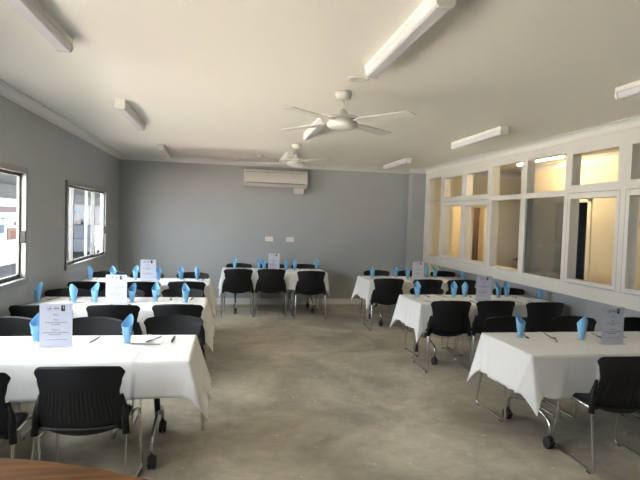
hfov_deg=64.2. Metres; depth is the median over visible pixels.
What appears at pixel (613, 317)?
menu stand
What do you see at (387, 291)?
chair
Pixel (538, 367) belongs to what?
tablecloth
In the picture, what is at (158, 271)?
napkin
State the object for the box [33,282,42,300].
napkin
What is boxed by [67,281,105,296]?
chair
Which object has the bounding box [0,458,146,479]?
wooden table
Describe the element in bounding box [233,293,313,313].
folding table
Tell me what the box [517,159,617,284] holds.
wall
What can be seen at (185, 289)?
napkin
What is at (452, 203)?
window
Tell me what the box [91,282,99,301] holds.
napkin
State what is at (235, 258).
napkin
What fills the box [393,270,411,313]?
chair
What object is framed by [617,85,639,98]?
diffuser
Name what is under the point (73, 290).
napkin
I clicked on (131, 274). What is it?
chair
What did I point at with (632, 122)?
trim
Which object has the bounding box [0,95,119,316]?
wall
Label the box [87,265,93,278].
napkin
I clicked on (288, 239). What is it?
wall outlet
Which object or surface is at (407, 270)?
napkin
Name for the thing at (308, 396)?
floor
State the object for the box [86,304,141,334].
chair
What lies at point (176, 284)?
chair
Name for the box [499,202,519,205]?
trim
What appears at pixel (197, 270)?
napkin
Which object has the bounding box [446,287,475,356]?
chair
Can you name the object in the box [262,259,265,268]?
napkin
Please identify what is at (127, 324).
napkin
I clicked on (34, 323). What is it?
napkin
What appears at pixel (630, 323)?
chair
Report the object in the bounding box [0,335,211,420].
tablecloth
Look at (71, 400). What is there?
chair
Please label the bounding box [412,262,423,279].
menu stand
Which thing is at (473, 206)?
trim
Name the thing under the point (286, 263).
napkin
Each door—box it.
[496,205,519,268]
[559,202,587,279]
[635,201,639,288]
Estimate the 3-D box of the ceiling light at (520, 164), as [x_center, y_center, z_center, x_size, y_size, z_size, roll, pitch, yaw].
[3.434,-1.250,7.905,0.103,0.091,1.258,1,2,-10]
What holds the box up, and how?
attached to the wall at (174, 215)
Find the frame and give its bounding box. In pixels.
[423,127,639,311]
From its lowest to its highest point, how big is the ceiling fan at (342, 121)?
0.326 m
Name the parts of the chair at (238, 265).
leg, backrest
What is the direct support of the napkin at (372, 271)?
in the drinking glass
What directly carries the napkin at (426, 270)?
in the drinking glass
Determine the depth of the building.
21.57 m
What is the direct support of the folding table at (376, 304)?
on the floor
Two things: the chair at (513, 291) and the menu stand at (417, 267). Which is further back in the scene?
the menu stand at (417, 267)
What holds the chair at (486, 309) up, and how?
on the floor
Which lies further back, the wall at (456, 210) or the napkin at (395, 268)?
the wall at (456, 210)
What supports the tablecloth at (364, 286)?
on the folding table at (376, 304)
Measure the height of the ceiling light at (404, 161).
0.091 m
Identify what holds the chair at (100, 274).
on the floor
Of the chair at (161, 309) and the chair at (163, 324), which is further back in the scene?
the chair at (161, 309)
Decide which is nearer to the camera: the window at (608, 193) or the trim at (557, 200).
the window at (608, 193)
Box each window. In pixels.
[0,162,28,291]
[64,180,106,270]
[440,201,462,261]
[462,199,488,266]
[563,189,620,290]
[620,188,639,295]
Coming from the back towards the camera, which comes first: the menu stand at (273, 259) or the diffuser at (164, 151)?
the menu stand at (273, 259)
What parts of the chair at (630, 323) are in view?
backrest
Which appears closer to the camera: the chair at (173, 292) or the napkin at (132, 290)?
the napkin at (132, 290)
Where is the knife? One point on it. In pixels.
(130, 343)
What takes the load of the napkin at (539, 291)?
in the drinking glass
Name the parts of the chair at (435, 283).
backrest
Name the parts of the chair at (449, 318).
leg, seat, backrest, leg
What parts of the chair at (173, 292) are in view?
backrest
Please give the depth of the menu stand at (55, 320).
3.53 m
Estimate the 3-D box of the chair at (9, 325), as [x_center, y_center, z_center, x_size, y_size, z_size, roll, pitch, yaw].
[-2.482,1.042,3.885,0.554,0.830,0.522,1,2,-12]
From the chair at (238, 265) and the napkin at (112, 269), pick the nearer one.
the napkin at (112, 269)
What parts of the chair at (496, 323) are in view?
leg, backrest, leg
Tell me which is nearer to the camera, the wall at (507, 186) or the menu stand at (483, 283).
the menu stand at (483, 283)
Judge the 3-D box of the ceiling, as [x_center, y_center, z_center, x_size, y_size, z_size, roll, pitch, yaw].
[2.006,-1.254,4.074,9.850,0.120,15.600,1,2,-10]
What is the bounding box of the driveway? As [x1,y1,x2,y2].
[0,250,99,278]
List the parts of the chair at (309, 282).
leg, backrest, leg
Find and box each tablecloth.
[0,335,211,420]
[27,297,215,350]
[82,278,216,317]
[218,268,329,296]
[351,276,475,308]
[390,294,549,342]
[467,331,639,415]
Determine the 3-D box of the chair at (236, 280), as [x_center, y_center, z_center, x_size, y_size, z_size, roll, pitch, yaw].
[-1.437,0.886,8.840,0.554,0.830,0.522,1,2,-13]
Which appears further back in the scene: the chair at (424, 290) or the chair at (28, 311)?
the chair at (424, 290)
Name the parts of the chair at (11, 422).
backrest, seat, leg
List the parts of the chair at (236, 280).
leg, backrest, leg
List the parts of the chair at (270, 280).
leg, backrest, leg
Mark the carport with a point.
(4, 178)
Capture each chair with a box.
[0,316,31,440]
[0,372,41,460]
[9,305,39,318]
[29,366,142,476]
[35,317,126,441]
[44,288,90,296]
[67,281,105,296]
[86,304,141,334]
[92,271,125,277]
[100,288,144,296]
[127,281,160,296]
[130,272,163,277]
[130,315,204,433]
[152,304,206,364]
[162,288,204,348]
[168,281,205,296]
[176,272,208,278]
[220,269,253,316]
[223,263,253,310]
[253,269,285,316]
[256,263,287,309]
[288,264,319,310]
[291,271,325,318]
[360,270,397,320]
[363,278,404,330]
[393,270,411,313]
[400,279,442,331]
[404,287,458,356]
[412,301,471,372]
[430,271,455,276]
[445,280,475,294]
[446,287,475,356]
[455,300,514,368]
[476,316,560,421]
[493,287,524,294]
[524,302,563,331]
[542,316,628,418]
[552,356,639,473]
[623,317,639,418]
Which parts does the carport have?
post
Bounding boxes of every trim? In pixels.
[0,79,123,158]
[120,154,408,173]
[409,168,425,173]
[424,115,639,173]
[453,205,486,259]
[473,172,521,177]
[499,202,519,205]
[517,151,618,172]
[549,198,592,280]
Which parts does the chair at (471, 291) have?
leg, backrest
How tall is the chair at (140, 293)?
0.830 m
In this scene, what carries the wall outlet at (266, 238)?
attached to the wall at (174, 215)
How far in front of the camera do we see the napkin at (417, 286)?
6.45 m
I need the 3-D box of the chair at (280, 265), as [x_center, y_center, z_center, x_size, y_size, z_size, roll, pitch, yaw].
[-0.895,0.874,9.599,0.554,0.830,0.522,1,2,-10]
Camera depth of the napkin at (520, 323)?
4.30 m
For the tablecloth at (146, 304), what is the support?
on the folding table
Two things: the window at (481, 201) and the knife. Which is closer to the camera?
the knife
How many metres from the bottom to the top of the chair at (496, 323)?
0.830 m
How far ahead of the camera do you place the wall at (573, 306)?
6.39 m
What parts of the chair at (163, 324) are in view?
leg, backrest, leg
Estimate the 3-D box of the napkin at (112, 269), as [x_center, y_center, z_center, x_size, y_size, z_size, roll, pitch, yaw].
[-2.882,0.459,7.106,0.086,0.204,0.083,1,2,-28]
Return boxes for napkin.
[30,313,38,340]
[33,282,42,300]
[69,284,77,301]
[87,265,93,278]
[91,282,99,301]
[110,266,115,274]
[121,314,133,341]
[128,283,136,301]
[133,265,138,278]
[152,282,159,300]
[155,266,161,280]
[178,266,183,278]
[182,283,189,301]
[195,266,199,278]
[233,257,236,267]
[257,258,260,268]
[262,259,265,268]
[284,259,288,269]
[293,259,296,269]
[315,259,318,268]
[370,266,374,277]
[393,265,397,276]
[405,266,409,278]
[414,281,420,296]
[424,266,428,277]
[433,267,436,277]
[451,281,457,296]
[462,282,467,296]
[495,282,501,296]
[504,281,509,295]
[515,312,525,336]
[537,288,542,297]
[577,316,587,338]
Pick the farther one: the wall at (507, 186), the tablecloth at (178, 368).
the wall at (507, 186)
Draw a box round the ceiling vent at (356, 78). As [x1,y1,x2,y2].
[347,75,369,81]
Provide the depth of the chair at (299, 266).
9.92 m
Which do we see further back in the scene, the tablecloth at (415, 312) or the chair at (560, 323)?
the tablecloth at (415, 312)
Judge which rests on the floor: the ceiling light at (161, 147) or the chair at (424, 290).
the chair at (424, 290)
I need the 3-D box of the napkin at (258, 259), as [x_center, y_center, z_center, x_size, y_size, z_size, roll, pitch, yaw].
[-1.130,0.430,9.438,0.085,0.195,0.085,1,2,-15]
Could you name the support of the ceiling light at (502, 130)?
attached to the ceiling
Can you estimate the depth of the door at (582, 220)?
9.93 m
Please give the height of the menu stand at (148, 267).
0.306 m
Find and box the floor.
[0,304,639,479]
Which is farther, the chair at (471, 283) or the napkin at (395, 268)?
the napkin at (395, 268)
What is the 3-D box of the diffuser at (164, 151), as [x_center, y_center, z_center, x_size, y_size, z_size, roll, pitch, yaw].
[-2.575,-1.448,8.482,0.096,0.053,1.204,1,2,-10]
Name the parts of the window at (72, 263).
sash, sash, sash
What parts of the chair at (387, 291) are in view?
leg, backrest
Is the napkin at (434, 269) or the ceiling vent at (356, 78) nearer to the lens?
the ceiling vent at (356, 78)
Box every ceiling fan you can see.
[260,144,332,166]
[282,90,415,135]
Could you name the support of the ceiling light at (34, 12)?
attached to the ceiling
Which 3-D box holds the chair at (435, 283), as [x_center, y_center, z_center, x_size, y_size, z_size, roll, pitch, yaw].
[1.642,1.010,8.165,0.554,0.830,0.522,1,2,-9]
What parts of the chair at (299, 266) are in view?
leg, backrest, leg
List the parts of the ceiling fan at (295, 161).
motor, motor, blade, blade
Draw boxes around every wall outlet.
[265,237,272,240]
[286,237,293,241]
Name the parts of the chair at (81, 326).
backrest, leg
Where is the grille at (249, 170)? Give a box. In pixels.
[247,168,295,173]
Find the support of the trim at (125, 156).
attached to the wall at (174, 215)
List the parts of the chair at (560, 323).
leg, backrest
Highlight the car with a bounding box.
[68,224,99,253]
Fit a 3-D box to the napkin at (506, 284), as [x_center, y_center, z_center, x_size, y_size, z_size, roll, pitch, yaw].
[2.479,0.647,6.777,0.085,0.198,0.085,2,2,11]
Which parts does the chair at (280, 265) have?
leg, backrest, leg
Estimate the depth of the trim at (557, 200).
7.86 m
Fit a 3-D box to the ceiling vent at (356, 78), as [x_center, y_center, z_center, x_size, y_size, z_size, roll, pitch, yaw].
[0.296,-1.237,3.926,0.170,0.012,0.170,1,2,-10]
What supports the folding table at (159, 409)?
on the floor
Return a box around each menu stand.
[39,304,72,346]
[105,275,126,302]
[140,260,155,280]
[268,253,279,268]
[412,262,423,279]
[476,276,491,299]
[601,307,624,343]
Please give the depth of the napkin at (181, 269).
7.45 m
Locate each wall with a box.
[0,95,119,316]
[118,159,408,298]
[428,176,520,276]
[439,266,639,331]
[451,207,484,260]
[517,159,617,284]
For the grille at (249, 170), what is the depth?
9.76 m
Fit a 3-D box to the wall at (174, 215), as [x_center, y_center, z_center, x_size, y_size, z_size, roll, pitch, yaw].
[-0.782,-0.121,10.118,6.500,2.785,0.120,1,2,-10]
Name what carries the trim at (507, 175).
attached to the wall at (507, 186)
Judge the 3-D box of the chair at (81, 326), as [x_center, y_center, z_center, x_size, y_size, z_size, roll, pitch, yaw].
[-1.834,1.059,3.983,0.554,0.830,0.522,2,2,-8]
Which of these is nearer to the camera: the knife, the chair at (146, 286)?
the knife
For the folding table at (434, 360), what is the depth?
6.14 m
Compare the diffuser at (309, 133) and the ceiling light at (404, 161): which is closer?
the diffuser at (309, 133)
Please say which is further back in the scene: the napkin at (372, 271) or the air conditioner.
the air conditioner
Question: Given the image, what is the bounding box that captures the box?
[293,188,303,194]
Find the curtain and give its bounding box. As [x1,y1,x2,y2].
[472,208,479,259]
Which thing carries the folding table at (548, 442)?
on the floor
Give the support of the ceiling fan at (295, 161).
hanging from the ceiling
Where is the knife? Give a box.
[130,343,159,344]
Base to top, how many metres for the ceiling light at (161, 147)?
0.091 m
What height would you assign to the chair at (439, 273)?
0.830 m
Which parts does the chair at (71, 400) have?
leg, backrest, seat, leg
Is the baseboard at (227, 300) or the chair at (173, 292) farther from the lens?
the baseboard at (227, 300)
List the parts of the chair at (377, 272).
leg, backrest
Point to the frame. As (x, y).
(627, 141)
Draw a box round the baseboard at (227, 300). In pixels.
[216,298,380,304]
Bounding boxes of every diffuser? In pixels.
[159,148,171,158]
[280,154,290,162]
[304,118,324,139]
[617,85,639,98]
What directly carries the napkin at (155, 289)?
in the drinking glass
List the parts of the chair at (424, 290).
leg, backrest, leg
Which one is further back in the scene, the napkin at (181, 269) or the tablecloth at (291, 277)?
the tablecloth at (291, 277)
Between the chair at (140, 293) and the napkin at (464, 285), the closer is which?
the chair at (140, 293)
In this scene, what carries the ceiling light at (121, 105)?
attached to the ceiling
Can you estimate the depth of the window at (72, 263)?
7.24 m
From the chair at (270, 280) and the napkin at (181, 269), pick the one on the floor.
the chair at (270, 280)
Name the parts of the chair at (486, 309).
leg, backrest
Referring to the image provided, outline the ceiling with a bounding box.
[0,0,639,172]
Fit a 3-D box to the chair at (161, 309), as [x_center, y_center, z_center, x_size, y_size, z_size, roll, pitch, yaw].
[-1.438,1.025,5.214,0.554,0.830,0.522,1,2,-9]
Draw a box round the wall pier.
[406,173,427,275]
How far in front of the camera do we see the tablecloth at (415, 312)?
6.28 m
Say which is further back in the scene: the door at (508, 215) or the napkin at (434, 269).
the door at (508, 215)
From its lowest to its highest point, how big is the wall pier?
2.785 m
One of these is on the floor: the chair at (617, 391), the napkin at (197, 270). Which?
the chair at (617, 391)
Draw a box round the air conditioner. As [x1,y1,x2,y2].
[244,168,306,187]
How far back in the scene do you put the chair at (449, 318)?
5.80 m
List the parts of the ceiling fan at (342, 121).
blade, blade, motor, motor, blade, blade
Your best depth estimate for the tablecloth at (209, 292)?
7.18 m
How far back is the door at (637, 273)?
6.85 m
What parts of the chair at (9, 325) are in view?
backrest, leg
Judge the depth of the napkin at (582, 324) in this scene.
4.26 m
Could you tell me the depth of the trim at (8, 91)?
5.63 m
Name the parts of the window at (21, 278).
sash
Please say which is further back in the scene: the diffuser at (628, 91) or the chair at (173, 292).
the chair at (173, 292)
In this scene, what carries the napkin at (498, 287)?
in the drinking glass
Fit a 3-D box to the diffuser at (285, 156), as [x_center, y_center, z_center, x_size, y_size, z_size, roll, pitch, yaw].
[-0.593,-1.399,8.844,0.096,0.053,1.204,1,2,-10]
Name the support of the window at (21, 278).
in the wall at (52, 155)
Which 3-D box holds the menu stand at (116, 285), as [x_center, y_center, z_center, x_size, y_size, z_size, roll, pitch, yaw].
[-2.128,0.511,5.333,0.218,0.306,0.080,1,2,-10]
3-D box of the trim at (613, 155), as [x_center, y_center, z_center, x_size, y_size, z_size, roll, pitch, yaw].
[4.459,-1.137,5.823,0.090,0.090,7.750,1,2,-10]
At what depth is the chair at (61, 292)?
5.75 m
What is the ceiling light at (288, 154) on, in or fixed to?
attached to the ceiling
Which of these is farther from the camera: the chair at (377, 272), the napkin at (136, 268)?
the chair at (377, 272)
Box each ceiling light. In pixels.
[7,0,72,53]
[114,99,145,130]
[157,144,171,158]
[279,151,292,164]
[303,113,330,140]
[364,0,455,78]
[383,158,410,169]
[451,126,508,149]
[516,155,565,165]
[614,80,639,99]
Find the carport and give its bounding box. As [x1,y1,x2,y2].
[0,173,99,255]
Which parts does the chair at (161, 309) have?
backrest, leg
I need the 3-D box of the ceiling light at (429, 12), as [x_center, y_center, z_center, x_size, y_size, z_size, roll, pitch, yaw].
[0.474,-1.156,2.986,0.103,0.091,1.258,1,2,-10]
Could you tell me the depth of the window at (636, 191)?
5.03 m
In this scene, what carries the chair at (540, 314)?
on the floor
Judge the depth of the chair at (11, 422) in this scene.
2.79 m
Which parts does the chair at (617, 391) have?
leg, seat, backrest, leg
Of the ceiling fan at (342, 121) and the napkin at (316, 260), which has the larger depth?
the napkin at (316, 260)
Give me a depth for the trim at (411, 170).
10.23 m
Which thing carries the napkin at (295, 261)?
in the drinking glass
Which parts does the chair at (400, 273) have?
backrest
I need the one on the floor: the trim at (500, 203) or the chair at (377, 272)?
the chair at (377, 272)
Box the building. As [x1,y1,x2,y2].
[0,183,99,265]
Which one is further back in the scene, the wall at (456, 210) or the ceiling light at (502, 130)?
the wall at (456, 210)
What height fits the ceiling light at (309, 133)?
0.091 m
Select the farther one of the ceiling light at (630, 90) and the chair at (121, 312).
the chair at (121, 312)
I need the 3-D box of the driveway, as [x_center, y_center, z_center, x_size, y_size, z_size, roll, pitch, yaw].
[-10.974,0.850,28.155,6.600,0.010,34.800,1,2,-10]
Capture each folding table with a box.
[147,398,166,469]
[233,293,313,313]
[369,303,382,325]
[413,332,437,364]
[502,394,639,448]
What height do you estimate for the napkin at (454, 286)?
0.201 m
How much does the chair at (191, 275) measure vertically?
0.830 m
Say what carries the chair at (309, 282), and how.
on the floor

